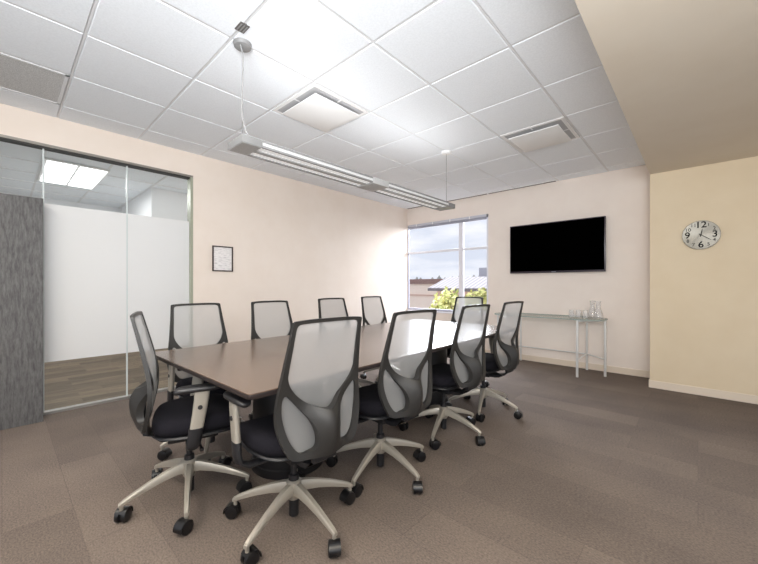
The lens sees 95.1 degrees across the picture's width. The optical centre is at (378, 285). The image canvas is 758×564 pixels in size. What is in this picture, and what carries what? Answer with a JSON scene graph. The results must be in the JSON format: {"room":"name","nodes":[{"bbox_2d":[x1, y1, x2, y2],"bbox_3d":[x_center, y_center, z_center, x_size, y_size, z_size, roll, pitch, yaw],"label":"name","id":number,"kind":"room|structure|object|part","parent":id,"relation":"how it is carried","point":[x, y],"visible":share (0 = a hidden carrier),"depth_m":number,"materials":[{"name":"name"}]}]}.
{"room":"conference room","nodes":[
{"label":"conference room","id":0,"kind":"room"},
{"bbox_2d":[0,192,120,212],"bbox_3d":[-5.607,-0.200,6.312,0.100,2.700,9.100,0,0,43],"label":"wall","id":1,"kind":"structure","parent":0,"point":[47,201],"depth_m":6.36,"materials":[{"name":"white paint"}]},
{"bbox_2d":[0,103,406,346],"bbox_3d":[-1.893,-0.202,4.316,0.140,2.703,7.190,0,0,43],"label":"wall","id":2,"kind":"structure","parent":0,"point":[299,243],"depth_m":4.68,"materials":[{"name":"paint"}]},
{"bbox_2d":[0,134,192,414],"bbox_3d":[-3.231,-0.049,2.821,0.094,2.398,3.177,0,0,43],"label":"glass","id":3,"kind":"object","parent":2,"relation":"in","point":[101,268],"visible":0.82,"depth_m":3.44,"materials":[{"name":"white"}]},
{"bbox_2d":[212,245,232,271],"bbox_3d":[-1.891,-0.318,4.199,0.022,0.304,0.244,0,0,43],"label":"picture frame","id":4,"kind":"object","parent":2,"relation":"attached to","point":[222,256],"visible":1,"depth_m":4.20,"materials":[{"name":"brown"}]},
{"bbox_2d":[0,0,645,208],"bbox_3d":[-1.974,-1.536,3.093,12.174,0.068,9.280,0,0,43],"label":"ceiling","id":5,"kind":"structure","parent":0,"point":[432,77],"depth_m":2.61,"materials":[{"name":"tile"}]},
{"bbox_2d":[0,52,68,104],"bbox_3d":[-2.638,-1.506,2.474,0.586,0.012,0.586,0,0,43],"label":"ceiling vent","id":6,"kind":"object","parent":5,"relation":"in","point":[17,75],"visible":1,"depth_m":2.54,"materials":[{"name":"white metal"}]},
{"bbox_2d":[37,158,109,188],"bbox_3d":[-4.182,-1.489,4.730,1.240,0.026,0.620,0,0,43],"label":"recessed light","id":7,"kind":"object","parent":5,"relation":"in","point":[55,171],"visible":0.97,"depth_m":4.63,"materials":[{"name":"white plastic"}]},
{"bbox_2d":[40,161,76,184],"bbox_3d":[-4.283,-1.478,4.620,1.180,0.005,0.270,0,0,43],"label":"diffuser","id":8,"kind":"object","parent":7,"relation":"attached to","point":[57,172],"depth_m":4.55,"materials":[{"name":"white plastic"}]},
{"bbox_2d":[68,167,106,188],"bbox_3d":[-4.080,-1.478,4.840,1.180,0.005,0.270,0,0,43],"label":"diffuser","id":9,"kind":"object","parent":7,"relation":"attached to","point":[83,177],"depth_m":4.76,"materials":[{"name":"white plastic"}]},
{"bbox_2d":[121,188,186,220],"bbox_3d":[-3.248,-1.177,7.104,2.000,0.655,2.940,0,0,43],"label":"wall","id":10,"kind":"structure","parent":5,"relation":"attached to","point":[154,202],"depth_m":5.56,"materials":[{"name":"white paint"}]},
{"bbox_2d":[235,22,249,33],"bbox_3d":[-0.798,-1.502,2.023,0.080,0.010,0.056,0,0,43],"label":"clip","id":11,"kind":"object","parent":5,"relation":"attached to","point":[242,27],"visible":1,"depth_m":2.02,"materials":[{"name":"grey metal"}]},
{"bbox_2d":[272,82,368,131],"bbox_3d":[-0.503,-1.511,2.994,0.586,0.084,0.586,0,0,43],"label":"ceiling vent","id":12,"kind":"object","parent":5,"relation":"in","point":[316,106],"visible":1,"depth_m":2.92,"materials":[{"name":"white metal"}]},
{"bbox_3d":[-0.503,-1.474,2.994,0.466,0.010,0.466,0,0,43],"label":"plate","id":13,"kind":"part","parent":12,"relation":"part of","materials":[{"name":"white metal"}]},
{"bbox_2d":[228,37,454,210],"bbox_3d":[-0.045,-1.177,3.035,0.202,0.653,2.488,0,0,43],"label":"pendant light","id":14,"kind":"object","parent":5,"relation":"hanging from","point":[244,144],"visible":1,"depth_m":2.55,"materials":[{"name":"grey metal"}]},
{"bbox_3d":[-0.824,-1.187,2.138,0.066,0.585,0.018,0,0,-24],"label":"power cord","id":15,"kind":"part","parent":14,"relation":"part of","materials":[{"name":"grey plastic"}]},
{"bbox_3d":[-0.839,-0.853,2.172,0.188,0.003,0.122,0,0,43],"label":"plate","id":16,"kind":"part","parent":14,"relation":"part of","materials":[{"name":"silver metal"}]},
{"bbox_3d":[-0.526,-0.876,2.648,0.016,0.047,0.995,0,0,43],"label":"rail","id":17,"kind":"part","parent":14,"relation":"part of","materials":[{"name":"grey metal"}]},
{"bbox_3d":[-0.459,-0.871,2.586,0.044,0.035,0.995,0,0,43],"label":"rail","id":18,"kind":"part","parent":14,"relation":"part of","materials":[{"name":"silver metal"}]},
{"bbox_3d":[-0.391,-0.876,2.523,0.016,0.047,0.995,0,0,43],"label":"rail","id":19,"kind":"part","parent":14,"relation":"part of","materials":[{"name":"grey metal"}]},
{"bbox_3d":[0.283,-0.876,3.527,0.016,0.047,0.995,0,0,43],"label":"rail","id":20,"kind":"part","parent":14,"relation":"part of","materials":[{"name":"grey metal"}]},
{"bbox_3d":[0.350,-0.871,3.465,0.044,0.035,0.995,0,0,43],"label":"rail","id":21,"kind":"part","parent":14,"relation":"part of","materials":[{"name":"silver metal"}]},
{"bbox_3d":[0.418,-0.876,3.403,0.016,0.047,0.995,0,0,43],"label":"rail","id":22,"kind":"part","parent":14,"relation":"part of","materials":[{"name":"grey metal"}]},
{"bbox_3d":[0.731,-0.853,3.879,0.188,0.003,0.122,0,0,43],"label":"plate","id":23,"kind":"part","parent":14,"relation":"part of","materials":[{"name":"silver metal"}]},
{"bbox_2d":[406,180,555,208],"bbox_3d":[1.544,-1.499,5.906,2.715,0.008,0.066,0,0,43],"label":"ceiling vent","id":24,"kind":"object","parent":5,"relation":"in","point":[553,180],"visible":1,"depth_m":5.55,"materials":[{"name":"grey metal"}]},
{"bbox_2d":[500,116,579,152],"bbox_3d":[1.633,-1.511,3.515,0.586,0.084,0.586,0,0,43],"label":"ceiling vent","id":25,"kind":"object","parent":5,"relation":"in","point":[559,130],"visible":0.99,"depth_m":3.43,"materials":[{"name":"white metal"}]},
{"bbox_3d":[1.633,-1.474,3.515,0.466,0.010,0.466,0,0,43],"label":"plate","id":26,"kind":"part","parent":25,"relation":"part of","materials":[{"name":"white metal"}]},
{"bbox_2d":[0,346,757,563],"bbox_3d":[-1.448,1.180,2.717,10.890,0.060,9.440,0,0,43],"label":"floor","id":27,"kind":"structure","parent":0,"point":[616,468],"depth_m":1.98,"materials":[{"name":"carpet"}]},
{"bbox_2d":[0,193,42,429],"bbox_3d":[-3.335,0.210,2.475,0.140,1.880,1.347,0,0,43],"label":"panel","id":28,"kind":"object","parent":27,"relation":"on","point":[21,217],"visible":1,"depth_m":2.82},
{"bbox_2d":[114,311,251,535],"bbox_3d":[-1.024,0.645,1.861,0.624,1.010,0.653,0,0,-29],"label":"office chair","id":29,"kind":"object","parent":27,"relation":"on","point":[199,415],"visible":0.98,"depth_m":1.74,"materials":[{"name":"black fabric"}]},
{"bbox_3d":[-1.217,0.431,1.784,0.117,0.582,0.438,-1,0,-29],"label":"frame","id":30,"kind":"part","parent":29,"relation":"part of","materials":[{"name":"black plastic"}]},
{"bbox_3d":[-1.149,1.019,1.770,0.294,0.138,0.044,0,0,-44],"label":"leg","id":31,"kind":"part","parent":29,"relation":"part of","materials":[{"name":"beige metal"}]},
{"bbox_3d":[-1.177,1.019,1.962,0.294,0.138,0.044,0,0,28],"label":"leg","id":32,"kind":"part","parent":29,"relation":"part of","materials":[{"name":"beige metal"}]},
{"bbox_3d":[-0.957,1.019,1.738,0.044,0.138,0.294,0,0,-26],"label":"leg","id":33,"kind":"part","parent":29,"relation":"part of","materials":[{"name":"beige metal"}]},
{"bbox_3d":[-0.999,0.710,1.903,0.410,0.112,0.456,0,0,-29],"label":"seat","id":34,"kind":"part","parent":29,"relation":"part of","materials":[{"name":"black fabric"}]},
{"bbox_3d":[-1.119,0.598,2.143,0.088,0.185,0.028,0,0,-29],"label":"armrest","id":35,"kind":"part","parent":29,"relation":"part of","materials":[{"name":"beige metal"}]},
{"bbox_3d":[-0.863,0.598,1.672,0.088,0.185,0.028,0,0,-29],"label":"armrest","id":36,"kind":"part","parent":29,"relation":"part of","materials":[{"name":"beige metal"}]},
{"bbox_3d":[-1.003,1.019,2.048,0.044,0.138,0.294,0,0,10],"label":"leg","id":37,"kind":"part","parent":29,"relation":"part of","materials":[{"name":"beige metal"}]},
{"bbox_3d":[-0.867,1.019,1.910,0.294,0.138,0.044,0,0,-8],"label":"leg","id":38,"kind":"part","parent":29,"relation":"part of","materials":[{"name":"beige metal"}]},
{"bbox_2d":[157,303,243,460],"bbox_3d":[-1.207,0.645,2.482,0.672,1.011,0.647,0,0,43],"label":"office chair","id":39,"kind":"object","parent":27,"relation":"on","point":[166,452],"visible":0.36,"depth_m":2.39,"materials":[{"name":"black plastic"}]},
{"bbox_3d":[-1.324,1.019,2.372,0.294,0.138,0.044,0,0,-37],"label":"leg","id":40,"kind":"part","parent":39,"relation":"part of","materials":[{"name":"beige metal"}]},
{"bbox_3d":[-1.344,0.598,2.247,0.088,0.185,0.028,0,0,43],"label":"armrest","id":41,"kind":"part","parent":39,"relation":"part of","materials":[{"name":"beige metal"}]},
{"bbox_3d":[-1.391,0.430,2.659,0.117,0.582,0.438,0,0,43],"label":"frame","id":42,"kind":"part","parent":39,"relation":"part of","materials":[{"name":"black plastic"}]},
{"bbox_3d":[-1.167,0.710,2.448,0.410,0.112,0.456,0,0,43],"label":"seat","id":43,"kind":"part","parent":39,"relation":"part of","materials":[{"name":"black fabric"}]},
{"bbox_3d":[-1.138,1.019,2.317,0.044,0.138,0.294,0,0,-19],"label":"leg","id":44,"kind":"part","parent":39,"relation":"part of","materials":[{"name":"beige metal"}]},
{"bbox_2d":[248,300,323,419],"bbox_3d":[-0.748,0.645,2.891,0.685,1.011,0.622,0,0,43],"label":"office chair","id":45,"kind":"object","parent":27,"relation":"on","point":[254,335],"visible":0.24,"depth_m":2.96,"materials":[{"name":"black plastic"}]},
{"bbox_3d":[-0.957,0.430,3.084,0.117,0.582,0.438,0,0,43],"label":"frame","id":46,"kind":"part","parent":45,"relation":"part of","materials":[{"name":"black plastic"}]},
{"bbox_2d":[223,316,361,563],"bbox_3d":[-0.387,0.645,1.667,0.611,1.011,0.644,0,0,-45],"label":"office chair","id":47,"kind":"object","parent":27,"relation":"on","point":[304,435],"visible":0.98,"depth_m":1.52,"materials":[{"name":"grey plastic"}]},
{"bbox_3d":[-0.637,0.598,1.532,0.028,0.185,0.088,0,0,-45],"label":"armrest","id":48,"kind":"part","parent":47,"relation":"part of","materials":[{"name":"beige metal"}]},
{"bbox_3d":[-0.578,1.019,1.706,0.294,0.138,0.044,0,0,6],"label":"leg","id":49,"kind":"part","parent":47,"relation":"part of","materials":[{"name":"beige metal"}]},
{"bbox_3d":[-0.482,1.019,1.538,0.044,0.138,0.294,0,0,24],"label":"leg","id":50,"kind":"part","parent":47,"relation":"part of","materials":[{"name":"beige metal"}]},
{"bbox_3d":[-0.440,0.710,1.714,0.456,0.112,0.410,0,0,-45],"label":"seat","id":51,"kind":"part","parent":47,"relation":"part of","materials":[{"name":"black fabric"}]},
{"bbox_3d":[-0.292,1.019,1.577,0.294,0.138,0.044,0,0,42],"label":"leg","id":52,"kind":"part","parent":47,"relation":"part of","materials":[{"name":"beige metal"}]},
{"bbox_3d":[-0.224,0.430,1.494,0.438,0.582,0.117,0,0,-45],"label":"frame","id":53,"kind":"part","parent":47,"relation":"part of","materials":[{"name":"black plastic"}]},
{"bbox_3d":[-0.271,1.019,1.770,0.294,0.138,0.044,0,0,-30],"label":"leg","id":54,"kind":"part","parent":47,"relation":"part of","materials":[{"name":"beige metal"}]},
{"bbox_3d":[-0.255,0.598,1.908,0.028,0.185,0.088,0,0,-45],"label":"armrest","id":55,"kind":"part","parent":47,"relation":"part of","materials":[{"name":"fabric"}]},
{"bbox_2d":[150,319,515,479],"bbox_3d":[-0.019,0.782,2.771,1.238,0.735,2.806,0,0,42],"label":"conference table","id":56,"kind":"object","parent":27,"relation":"on","point":[247,369],"visible":0.59,"depth_m":2.10,"materials":[{"name":"brown laminate"}]},
{"bbox_2d":[318,298,373,403],"bbox_3d":[-0.304,0.645,3.557,0.683,1.011,0.620,0,0,44],"label":"office chair","id":57,"kind":"object","parent":27,"relation":"on","point":[347,324],"visible":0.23,"depth_m":3.63,"materials":[{"name":"black plastic"}]},
{"bbox_3d":[-0.502,0.430,3.760,0.117,0.582,0.438,0,0,44],"label":"frame","id":58,"kind":"part","parent":57,"relation":"part of","materials":[{"name":"black plastic"}]},
{"bbox_3d":[-0.152,1.019,3.631,0.294,0.138,0.044,0,0,-21],"label":"leg","id":59,"kind":"part","parent":57,"relation":"part of","materials":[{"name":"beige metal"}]},
{"bbox_2d":[360,296,400,382],"bbox_3d":[0.124,0.645,4.166,0.687,1.011,0.616,0,0,43],"label":"office chair","id":60,"kind":"object","parent":27,"relation":"on","point":[395,367],"visible":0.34,"depth_m":4.21,"materials":[{"name":"black plastic"}]},
{"bbox_3d":[-0.045,1.019,4.205,0.294,0.138,0.044,0,0,10],"label":"leg","id":61,"kind":"part","parent":60,"relation":"part of","materials":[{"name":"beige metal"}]},
{"bbox_3d":[-0.082,0.430,4.363,0.117,0.582,0.438,0,0,43],"label":"frame","id":62,"kind":"part","parent":60,"relation":"part of","materials":[{"name":"black plastic"}]},
{"bbox_3d":[0.233,1.019,4.060,0.044,0.138,0.294,0,0,-44],"label":"leg","id":63,"kind":"part","parent":60,"relation":"part of","materials":[{"name":"beige metal"}]},
{"bbox_2d":[325,309,436,497],"bbox_3d":[0.029,0.645,2.129,0.617,1.011,0.652,0,0,-43],"label":"office chair","id":64,"kind":"object","parent":27,"relation":"on","point":[399,402],"visible":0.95,"depth_m":2.00,"materials":[{"name":"black plastic"}]},
{"bbox_3d":[-0.219,0.598,1.998,0.028,0.185,0.088,0,0,-43],"label":"armrest","id":65,"kind":"part","parent":64,"relation":"part of","materials":[{"name":"plastic"}]},
{"bbox_3d":[-0.154,1.019,2.179,0.294,0.138,0.044,0,0,11],"label":"leg","id":66,"kind":"part","parent":64,"relation":"part of","materials":[{"name":"beige metal"}]},
{"bbox_3d":[-0.071,1.019,2.003,0.044,0.138,0.294,0,0,29],"label":"leg","id":67,"kind":"part","parent":64,"relation":"part of","materials":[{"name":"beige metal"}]},
{"bbox_3d":[-0.016,0.710,2.174,0.456,0.112,0.410,0,0,-43],"label":"seat","id":68,"kind":"part","parent":64,"relation":"part of","materials":[{"name":"black fabric"}]},
{"bbox_3d":[0.121,1.019,2.027,0.044,0.138,0.294,0,0,-43],"label":"leg","id":69,"kind":"part","parent":64,"relation":"part of","materials":[{"name":"beige metal"}]},
{"bbox_3d":[0.174,0.598,2.363,0.028,0.185,0.088,0,0,-43],"label":"armrest","id":70,"kind":"part","parent":64,"relation":"part of","materials":[{"name":"plastic"}]},
{"bbox_3d":[0.157,1.019,2.218,0.294,0.138,0.044,0,0,-25],"label":"leg","id":71,"kind":"part","parent":64,"relation":"part of","materials":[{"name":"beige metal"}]},
{"bbox_3d":[0.193,0.430,1.948,0.438,0.582,0.117,0,0,-43],"label":"frame","id":72,"kind":"part","parent":64,"relation":"part of","materials":[{"name":"black plastic"}]},
{"bbox_2d":[398,304,489,449],"bbox_3d":[0.524,0.645,2.691,0.620,1.011,0.662,0,0,-43],"label":"office chair","id":73,"kind":"object","parent":27,"relation":"on","point":[447,379],"visible":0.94,"depth_m":2.56,"materials":[{"name":"black plastic"}]},
{"bbox_3d":[0.276,0.598,2.554,0.028,0.185,0.088,0,0,-43],"label":"armrest","id":74,"kind":"part","parent":73,"relation":"part of","materials":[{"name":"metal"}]},
{"bbox_3d":[0.339,1.019,2.723,0.294,0.138,0.044,0,0,7],"label":"leg","id":75,"kind":"part","parent":73,"relation":"part of","materials":[{"name":"beige metal"}]},
{"bbox_3d":[0.434,1.019,2.553,0.044,0.138,0.294,0,0,25],"label":"leg","id":76,"kind":"part","parent":73,"relation":"part of","materials":[{"name":"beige metal"}]},
{"bbox_3d":[0.478,0.710,2.730,0.456,0.112,0.410,0,0,-43],"label":"seat","id":77,"kind":"part","parent":73,"relation":"part of","materials":[{"name":"black fabric"}]},
{"bbox_3d":[0.669,0.598,2.918,0.028,0.185,0.088,0,0,-43],"label":"armrest","id":78,"kind":"part","parent":73,"relation":"part of","materials":[{"name":"plastic"}]},
{"bbox_3d":[0.647,1.019,2.784,0.294,0.138,0.044,0,0,-29],"label":"leg","id":79,"kind":"part","parent":73,"relation":"part of","materials":[{"name":"beige metal"}]},
{"bbox_3d":[0.624,1.019,2.591,0.294,0.138,0.044,0,0,43],"label":"leg","id":80,"kind":"part","parent":73,"relation":"part of","materials":[{"name":"beige metal"}]},
{"bbox_3d":[0.688,0.430,2.504,0.438,0.582,0.117,0,0,-43],"label":"frame","id":81,"kind":"part","parent":73,"relation":"part of","materials":[{"name":"black plastic"}]},
{"bbox_2d":[447,296,489,388],"bbox_3d":[0.883,0.645,3.992,0.669,1.011,0.660,0,0,42],"label":"office chair","id":82,"kind":"object","parent":27,"relation":"on","point":[471,349],"visible":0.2,"depth_m":4.02,"materials":[{"name":"black plastic"}]},
{"bbox_3d":[0.875,0.710,3.951,0.456,0.112,0.410,0,0,42],"label":"seat","id":83,"kind":"part","parent":82,"relation":"part of","materials":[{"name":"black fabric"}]},
{"bbox_3d":[1.079,0.430,4.182,0.438,0.582,0.117,0,0,42],"label":"frame","id":84,"kind":"part","parent":82,"relation":"part of","materials":[{"name":"black plastic"}]},
{"bbox_2d":[446,301,523,421],"bbox_3d":[0.979,0.645,3.183,0.619,1.011,0.670,0,0,-44],"label":"office chair","id":85,"kind":"object","parent":27,"relation":"on","point":[495,362],"visible":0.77,"depth_m":3.03,"materials":[{"name":"black plastic"}]},
{"bbox_3d":[0.792,1.019,3.203,0.294,0.138,0.044,0,0,5],"label":"leg","id":86,"kind":"part","parent":85,"relation":"part of","materials":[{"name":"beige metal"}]},
{"bbox_3d":[0.932,0.710,3.215,0.456,0.112,0.410,0,0,-44],"label":"seat","id":87,"kind":"part","parent":85,"relation":"part of","materials":[{"name":"black fabric"}]},
{"bbox_3d":[0.893,1.019,3.037,0.044,0.138,0.294,0,0,23],"label":"leg","id":88,"kind":"part","parent":85,"relation":"part of","materials":[{"name":"beige metal"}]},
{"bbox_3d":[1.119,0.598,3.408,0.028,0.185,0.088,0,0,-44],"label":"armrest","id":89,"kind":"part","parent":85,"relation":"part of","materials":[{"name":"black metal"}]},
{"bbox_3d":[1.098,1.019,3.275,0.294,0.138,0.044,0,0,-31],"label":"leg","id":90,"kind":"part","parent":85,"relation":"part of","materials":[{"name":"beige metal"}]},
{"bbox_3d":[1.082,1.019,3.081,0.294,0.138,0.044,0,0,41],"label":"leg","id":91,"kind":"part","parent":85,"relation":"part of","materials":[{"name":"beige metal"}]},
{"bbox_3d":[1.146,0.430,2.994,0.438,0.582,0.117,0,0,-44],"label":"frame","id":92,"kind":"part","parent":85,"relation":"part of","materials":[{"name":"black plastic"}]},
{"bbox_2d":[494,312,607,376],"bbox_3d":[2.325,0.788,4.825,1.444,0.724,0.559,0,0,43],"label":"console table","id":93,"kind":"object","parent":27,"relation":"on","point":[577,352],"visible":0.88,"depth_m":4.64,"materials":[{"name":"silver glass"}]},
{"bbox_3d":[1.819,0.794,5.304,0.044,0.712,0.043,0,0,43],"label":"leg","id":94,"kind":"part","parent":93,"relation":"part of","materials":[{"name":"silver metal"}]},
{"bbox_3d":[1.823,0.794,4.936,0.044,0.712,0.043,0,0,43],"label":"leg","id":95,"kind":"part","parent":93,"relation":"part of","materials":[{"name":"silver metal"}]},
{"bbox_3d":[2.172,0.794,5.316,0.044,0.712,0.043,0,0,43],"label":"leg","id":96,"kind":"part","parent":93,"relation":"part of","materials":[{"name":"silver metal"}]},
{"bbox_3d":[2.325,0.431,4.825,1.444,0.010,0.556,0,0,43],"label":"glass","id":97,"kind":"part","parent":93,"relation":"part of","materials":[{"name":"grey"}]},
{"bbox_3d":[2.477,0.794,4.335,0.044,0.712,0.043,0,0,43],"label":"leg","id":98,"kind":"part","parent":93,"relation":"part of","materials":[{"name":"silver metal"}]},
{"bbox_3d":[2.826,0.794,4.715,0.044,0.712,0.043,0,0,43],"label":"leg","id":99,"kind":"part","parent":93,"relation":"part of","materials":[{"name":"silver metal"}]},
{"bbox_3d":[2.844,0.794,4.361,0.044,0.712,0.043,0,0,43],"label":"leg","id":100,"kind":"part","parent":93,"relation":"part of","materials":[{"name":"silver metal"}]},
{"bbox_2d":[407,165,649,370],"bbox_3d":[2.132,-0.202,5.525,4.147,2.703,0.140,0,0,43],"label":"wall","id":101,"kind":"structure","parent":0,"point":[620,294],"depth_m":4.88,"materials":[{"name":"paint"}]},
{"bbox_2d":[407,214,487,315],"bbox_3d":[1.196,-0.333,6.311,1.685,1.685,0.070,0,0,43],"label":"window","id":102,"kind":"structure","parent":101,"relation":"in","point":[461,248],"depth_m":6.08,"materials":[{"name":"grey"}]},
{"bbox_3d":[0.592,-0.345,6.889,0.014,1.660,0.038,0,0,43],"label":"frame","id":103,"kind":"part","parent":102,"relation":"part of","materials":[{"name":"grey metal"}]},
{"bbox_3d":[1.187,0.498,6.301,1.685,0.024,0.042,0,0,43],"label":"sill","id":104,"kind":"part","parent":102,"relation":"part of","materials":[{"name":"white"}]},
{"bbox_3d":[1.207,0.465,6.323,1.685,0.040,0.038,0,0,43],"label":"frame","id":105,"kind":"part","parent":102,"relation":"part of","materials":[{"name":"grey metal"}]},
{"bbox_2d":[409,214,486,229],"bbox_3d":[1.187,-1.133,6.280,1.620,0.084,0.040,0,0,43],"label":"window blind","id":106,"kind":"object","parent":102,"relation":"attached to","point":[484,216],"visible":1,"depth_m":6.19,"materials":[{"name":"grey"}]},
{"bbox_3d":[1.814,-0.345,5.765,0.035,1.660,0.038,0,0,43],"label":"frame","id":107,"kind":"part","parent":102,"relation":"part of","materials":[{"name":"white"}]},
{"bbox_2d":[510,216,605,273],"bbox_3d":[2.534,-0.546,5.011,1.268,0.732,0.074,0,0,43],"label":"television","id":108,"kind":"object","parent":101,"relation":"attached to","point":[575,245],"visible":1,"depth_m":4.94,"materials":[{"name":"black"}]},
{"bbox_2d":[575,0,757,173],"bbox_3d":[1.834,-1.399,0.515,2.798,0.307,6.642,0,0,43],"label":"ceiling","id":109,"kind":"structure","parent":0,"point":[682,75],"depth_m":2.03,"materials":[{"name":"paint"}]},
{"bbox_2d":[650,156,757,395],"bbox_3d":[4.302,-0.202,3.095,2.938,2.703,0.497,0,0,43],"label":"wall","id":110,"kind":"structure","parent":0,"point":[704,302],"depth_m":3.60,"materials":[{"name":"beige paint"}]},
{"bbox_2d":[480,349,757,403],"bbox_3d":[2.832,1.109,4.441,6.645,0.082,0.510,0,0,43],"label":"baseboard","id":111,"kind":"structure","parent":110,"relation":"attached to","point":[734,396],"depth_m":3.86,"materials":[{"name":"beige paint"}]},
{"bbox_2d":[682,220,720,248],"bbox_3d":[3.349,-0.522,3.608,0.298,0.298,0.034,0,0,43],"label":"wall clock","id":112,"kind":"object","parent":110,"relation":"attached to","point":[703,234],"visible":1,"depth_m":3.60,"materials":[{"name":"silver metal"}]},
{"label":"outside","id":113,"kind":"structure","parent":0,"visible":0},
{"bbox_3d":[11.406,5.700,23.477,105.000,0.100,130.000,0,0,43],"label":"ground","id":114,"kind":"structure","parent":113,"visible":0},
{"bbox_2d":[416,275,478,278],"bbox_3d":[24.509,5.650,58.823,63.003,15.389,5.871,0,0,43],"label":"treeline","id":115,"kind":"object","parent":114,"relation":"on","point":[439,277],"visible":0.02,"depth_m":69.90,"materials":[{"name":"green plant"}]},
{"bbox_2d":[410,267,486,308],"bbox_3d":[3.823,2.125,35.174,38.200,7.050,9.250,0,0,43],"label":"building","id":116,"kind":"structure","parent":114,"relation":"on","point":[420,297],"depth_m":29.17,"materials":[{"name":"brown"}]},
{"bbox_2d":[429,286,468,310],"bbox_3d":[2.144,2.840,10.643,1.575,5.623,1.471,0,0,43],"label":"tree","id":117,"kind":"object","parent":114,"relation":"on","point":[446,303],"visible":0.12,"depth_m":10.50,"materials":[{"name":"green plant"}]},
{"bbox_2d":[428,276,486,304],"bbox_3d":[7.045,2.570,14.689,9.620,5.960,3.440,0,0,43],"label":"gabled building","id":118,"kind":"structure","parent":114,"relation":"on","point":[470,283],"depth_m":16.25,"materials":[{"name":"metal"}]},
{"bbox_2d":[464,287,486,311],"bbox_3d":[3.307,2.862,11.723,1.698,5.580,1.739,0,0,43],"label":"tree","id":119,"kind":"object","parent":114,"relation":"on","point":[470,301],"visible":0.09,"depth_m":11.46,"materials":[{"name":"green plant"}]}
]}

